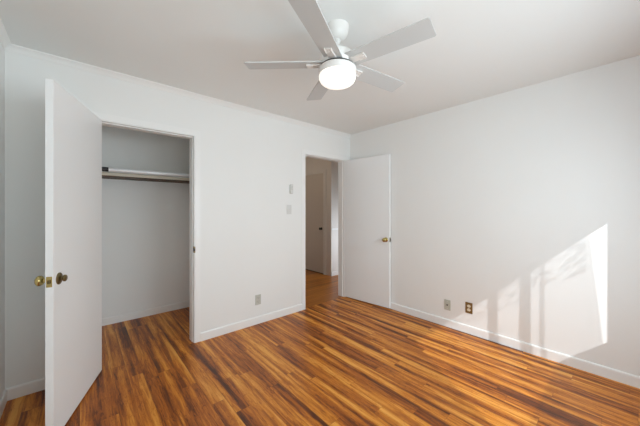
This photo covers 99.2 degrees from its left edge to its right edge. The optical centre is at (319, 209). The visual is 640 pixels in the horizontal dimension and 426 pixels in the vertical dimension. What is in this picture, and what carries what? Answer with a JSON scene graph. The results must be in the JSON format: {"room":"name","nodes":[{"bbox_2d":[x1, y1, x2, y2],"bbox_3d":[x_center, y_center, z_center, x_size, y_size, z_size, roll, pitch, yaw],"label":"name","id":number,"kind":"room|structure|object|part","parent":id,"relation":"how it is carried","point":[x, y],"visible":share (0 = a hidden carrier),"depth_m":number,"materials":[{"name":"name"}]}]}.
{"room":"empty bedroom","nodes":[
{"label":"empty bedroom","id":0,"kind":"room"},
{"bbox_2d":[0,41,4,398],"bbox_3d":[-1.005,0.088,0.460,0.120,2.440,3.620,0,0,-41],"label":"wall","id":1,"kind":"structure","parent":0,"point":[2,50],"depth_m":1.80,"materials":[{"name":"paint"}]},
{"bbox_2d":[0,389,6,417],"bbox_3d":[-0.991,1.267,0.544,0.012,0.083,3.488,0,0,-41],"label":"baseboard","id":2,"kind":"structure","parent":1,"relation":"attached to","point":[3,400],"depth_m":1.77,"materials":[{"name":"paint"}]},
{"bbox_2d":[0,18,10,47],"bbox_3d":[-0.976,-1.109,0.543,0.034,0.045,3.466,0,0,-41],"label":"trim","id":3,"kind":"structure","parent":1,"relation":"attached to","point":[4,39],"depth_m":1.75,"materials":[{"name":"paint"}]},
{"bbox_2d":[102,125,188,317],"bbox_3d":[-2.159,0.088,3.399,1.060,2.440,0.120,0,0,-41],"label":"wall","id":4,"kind":"structure","parent":0,"point":[145,224],"depth_m":3.33,"materials":[{"name":"paint"}]},
{"bbox_2d":[102,301,188,325],"bbox_3d":[-2.115,1.267,3.349,1.060,0.083,0.012,0,0,-41],"label":"baseboard","id":5,"kind":"structure","parent":4,"relation":"attached to","point":[152,311],"depth_m":3.31,"materials":[{"name":"paint"}]},
{"bbox_2d":[102,172,188,183],"bbox_3d":[-2.020,-0.370,3.241,1.058,0.044,0.299,0,0,-41],"label":"closet shelf","id":6,"kind":"object","parent":4,"relation":"attached to","point":[105,175],"visible":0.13,"depth_m":3.13,"materials":[{"name":"beige paint"}]},
{"bbox_2d":[5,51,349,388],"bbox_3d":[-0.219,0.088,3.636,5.490,2.440,0.120,0,0,-41],"label":"wall","id":7,"kind":"structure","parent":0,"point":[251,246],"depth_m":2.77,"materials":[{"name":"paint"}]},
{"bbox_2d":[34,79,101,425],"bbox_3d":[-1.653,0.287,1.846,0.137,2.018,0.767,0,0,-22],"label":"door","id":8,"kind":"structure","parent":7,"relation":"in","point":[72,280],"depth_m":1.70,"materials":[{"name":"paint"}]},
{"bbox_3d":[-1.573,0.403,1.542,0.056,0.058,0.058,0,0,-22],"label":"knob","id":9,"kind":"part","parent":8,"relation":"part of","materials":[{"name":"gold metal"}]},
{"bbox_3d":[-1.497,0.402,1.505,0.026,0.059,0.003,0,0,-22],"label":"latch plate","id":10,"kind":"part","parent":8,"relation":"part of","materials":[{"name":"gold metal"}]},
{"bbox_3d":[-1.483,0.397,1.578,0.026,0.039,0.039,0,0,-22],"label":"knob","id":11,"kind":"part","parent":8,"relation":"part of","materials":[{"name":"gold metal"}]},
{"bbox_2d":[91,111,200,342],"bbox_3d":[-1.543,0.266,2.471,0.842,2.085,0.132,0,0,-41],"label":"trim","id":12,"kind":"structure","parent":7,"relation":"attached to","point":[194,141],"depth_m":2.68,"materials":[{"name":"paint"}]},
{"bbox_2d":[6,304,301,400],"bbox_3d":[-1.191,1.267,2.696,2.549,0.083,0.012,0,0,-41],"label":"baseboard","id":13,"kind":"structure","parent":7,"relation":"attached to","point":[17,391],"depth_m":2.82,"materials":[{"name":"paint"}]},
{"bbox_2d":[5,44,350,137],"bbox_3d":[-0.838,-1.109,2.992,3.470,0.045,0.034,0,0,-41],"label":"trim","id":14,"kind":"structure","parent":7,"relation":"attached to","point":[13,48],"depth_m":2.40,"materials":[{"name":"paint"}]},
{"bbox_2d":[255,294,260,304],"bbox_3d":[-0.708,1.033,3.122,0.070,0.115,0.009,0,0,-41],"label":"wall outlet","id":15,"kind":"object","parent":7,"relation":"attached to","point":[257,297],"visible":1,"depth_m":3.12,"materials":[{"name":"grey plastic"}]},
{"bbox_2d":[287,205,290,213],"bbox_3d":[-0.383,0.000,3.403,0.070,0.115,0.016,0,0,-41],"label":"light switch","id":16,"kind":"object","parent":7,"relation":"attached to","point":[288,206],"visible":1,"depth_m":3.40,"materials":[{"name":"white plastic"}]},
{"bbox_2d":[290,184,292,193],"bbox_3d":[-0.358,-0.259,3.420,0.048,0.122,0.023,0,0,-41],"label":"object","id":17,"kind":"object","parent":7,"relation":"attached to","point":[291,185],"visible":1,"depth_m":3.41,"materials":[{"name":"grey plastic"}]},
{"bbox_2d":[302,149,346,309],"bbox_3d":[0.048,0.261,3.867,0.858,2.095,0.129,0,0,-41],"label":"trim","id":18,"kind":"structure","parent":7,"relation":"attached to","point":[305,153],"depth_m":4.07,"materials":[{"name":"paint"}]},
{"bbox_2d":[0,269,639,425],"bbox_3d":[0.051,1.358,3.328,5.490,0.100,6.540,0,0,-41],"label":"floor","id":19,"kind":"structure","parent":0,"point":[343,361],"depth_m":2.10,"materials":[{"name":"brown wood"}]},
{"bbox_2d":[0,0,639,157],"bbox_3d":[0.049,-1.182,3.406,5.590,0.100,6.660,0,0,-41],"label":"ceiling","id":20,"kind":"structure","parent":0,"point":[479,49],"depth_m":1.87,"materials":[{"name":"paint"}]},
{"bbox_2d":[244,0,435,100],"bbox_3d":[0.135,-0.950,1.692,1.095,0.363,1.107,0,0,-41],"label":"ceiling fan","id":21,"kind":"object","parent":20,"relation":"hanging from","point":[339,66],"visible":1,"depth_m":1.58,"materials":[{"name":"white metal"}]},
{"bbox_3d":[-0.219,-0.900,1.697,0.483,0.006,0.126,0,11,2],"label":"fan blade","id":22,"kind":"part","parent":21,"relation":"part of","materials":[{"name":"white wood"}]},
{"bbox_3d":[-0.028,-0.890,1.693,0.112,0.013,0.052,0,11,2],"label":"blade arm","id":23,"kind":"part","parent":21,"relation":"part of","materials":[{"name":"white paint"}]},
{"bbox_3d":[-0.003,-0.900,1.380,0.126,0.006,0.483,12,4,19],"label":"fan blade","id":24,"kind":"part","parent":21,"relation":"part of","materials":[{"name":"white wood"}]},
{"bbox_3d":[0.016,-0.900,2.001,0.126,0.006,0.483,-11,3,-16],"label":"fan blade","id":25,"kind":"part","parent":21,"relation":"part of","materials":[{"name":"white laminate"}]},
{"bbox_3d":[0.060,-0.890,1.560,0.052,0.013,0.112,12,4,19],"label":"blade arm","id":26,"kind":"part","parent":21,"relation":"part of","materials":[{"name":"white paint"}]},
{"bbox_3d":[0.108,-0.800,1.688,0.227,0.062,0.227,0,0,-41],"label":"lamp shade","id":27,"kind":"part","parent":21,"relation":"part of","materials":[{"name":"white glass"}]},
{"bbox_3d":[0.214,-0.890,1.603,0.112,0.013,0.052,0,-11,38],"label":"blade arm","id":28,"kind":"part","parent":21,"relation":"part of","materials":[{"name":"white paint"}]},
{"bbox_3d":[0.221,-0.890,1.763,0.112,0.013,0.052,0,-11,-34],"label":"blade arm","id":29,"kind":"part","parent":21,"relation":"part of","materials":[{"name":"white paint"}]},
{"bbox_3d":[0.378,-0.900,1.871,0.483,0.006,0.126,0,-11,-34],"label":"fan blade","id":30,"kind":"part","parent":21,"relation":"part of","materials":[{"name":"white wood"}]},
{"bbox_3d":[0.366,-0.900,1.488,0.483,0.006,0.126,0,-11,38],"label":"fan blade","id":31,"kind":"part","parent":21,"relation":"part of","materials":[{"name":"white laminate"}]},
{"bbox_2d":[305,157,337,275],"bbox_3d":[0.091,0.088,6.468,1.290,2.440,1.870,0,0,-41],"label":"wall","id":32,"kind":"structure","parent":0,"point":[311,164],"depth_m":5.42,"materials":[{"name":"paint"}]},
{"bbox_2d":[305,173,322,273],"bbox_3d":[-0.173,0.286,5.739,0.068,2.043,0.680,0,0,-41],"label":"door","id":33,"kind":"structure","parent":32,"relation":"in","point":[313,183],"depth_m":5.71,"materials":[{"name":"paint"}]},
{"bbox_2d":[305,169,325,274],"bbox_3d":[-0.152,0.251,5.753,0.018,2.115,0.825,0,0,-41],"label":"trim","id":34,"kind":"structure","parent":32,"relation":"attached to","point":[323,171],"depth_m":5.46,"materials":[{"name":"paint"}]},
{"bbox_2d":[345,154,390,307],"bbox_3d":[0.643,0.284,3.823,0.762,2.024,0.140,0,0,43],"label":"door","id":35,"kind":"structure","parent":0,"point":[368,179],"depth_m":3.79,"materials":[{"name":"paint"}]},
{"bbox_2d":[350,55,639,376],"bbox_3d":[1.694,0.088,2.827,0.120,2.440,3.620,0,0,-41],"label":"wall","id":36,"kind":"structure","parent":0,"point":[521,206],"depth_m":2.48,"materials":[{"name":"paint"}]},
{"bbox_2d":[444,299,450,310],"bbox_3d":[1.418,1.065,3.037,0.017,0.115,0.070,0,0,-41],"label":"outlet","id":37,"kind":"object","parent":36,"relation":"attached to","point":[447,303],"visible":1,"depth_m":3.04,"materials":[{"name":"grey plastic"}]},
{"bbox_2d":[465,302,472,313],"bbox_3d":[1.570,1.038,2.871,0.009,0.115,0.070,0,0,-41],"label":"wall outlet","id":38,"kind":"object","parent":36,"relation":"attached to","point":[468,306],"visible":1,"depth_m":2.87,"materials":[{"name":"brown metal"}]},
{"bbox_2d":[390,302,639,388],"bbox_3d":[1.605,1.267,2.829,0.012,0.083,3.500,0,0,-41],"label":"baseboard","id":39,"kind":"structure","parent":36,"relation":"attached to","point":[613,374],"depth_m":2.46,"materials":[{"name":"paint"}]},
{"bbox_3d":[-2.279,0.088,2.641,0.120,2.440,1.100,0,0,-41],"label":"wall","id":40,"kind":"structure","parent":0,"visible":0},
{"bbox_2d":[102,167,188,176],"bbox_3d":[-1.757,-0.399,2.940,1.060,0.075,0.060,0,0,-41],"label":"closet rod","id":41,"kind":"object","parent":40,"relation":"attached to","point":[107,169],"visible":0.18,"depth_m":2.84,"materials":[{"name":"silver metal"}]}
]}

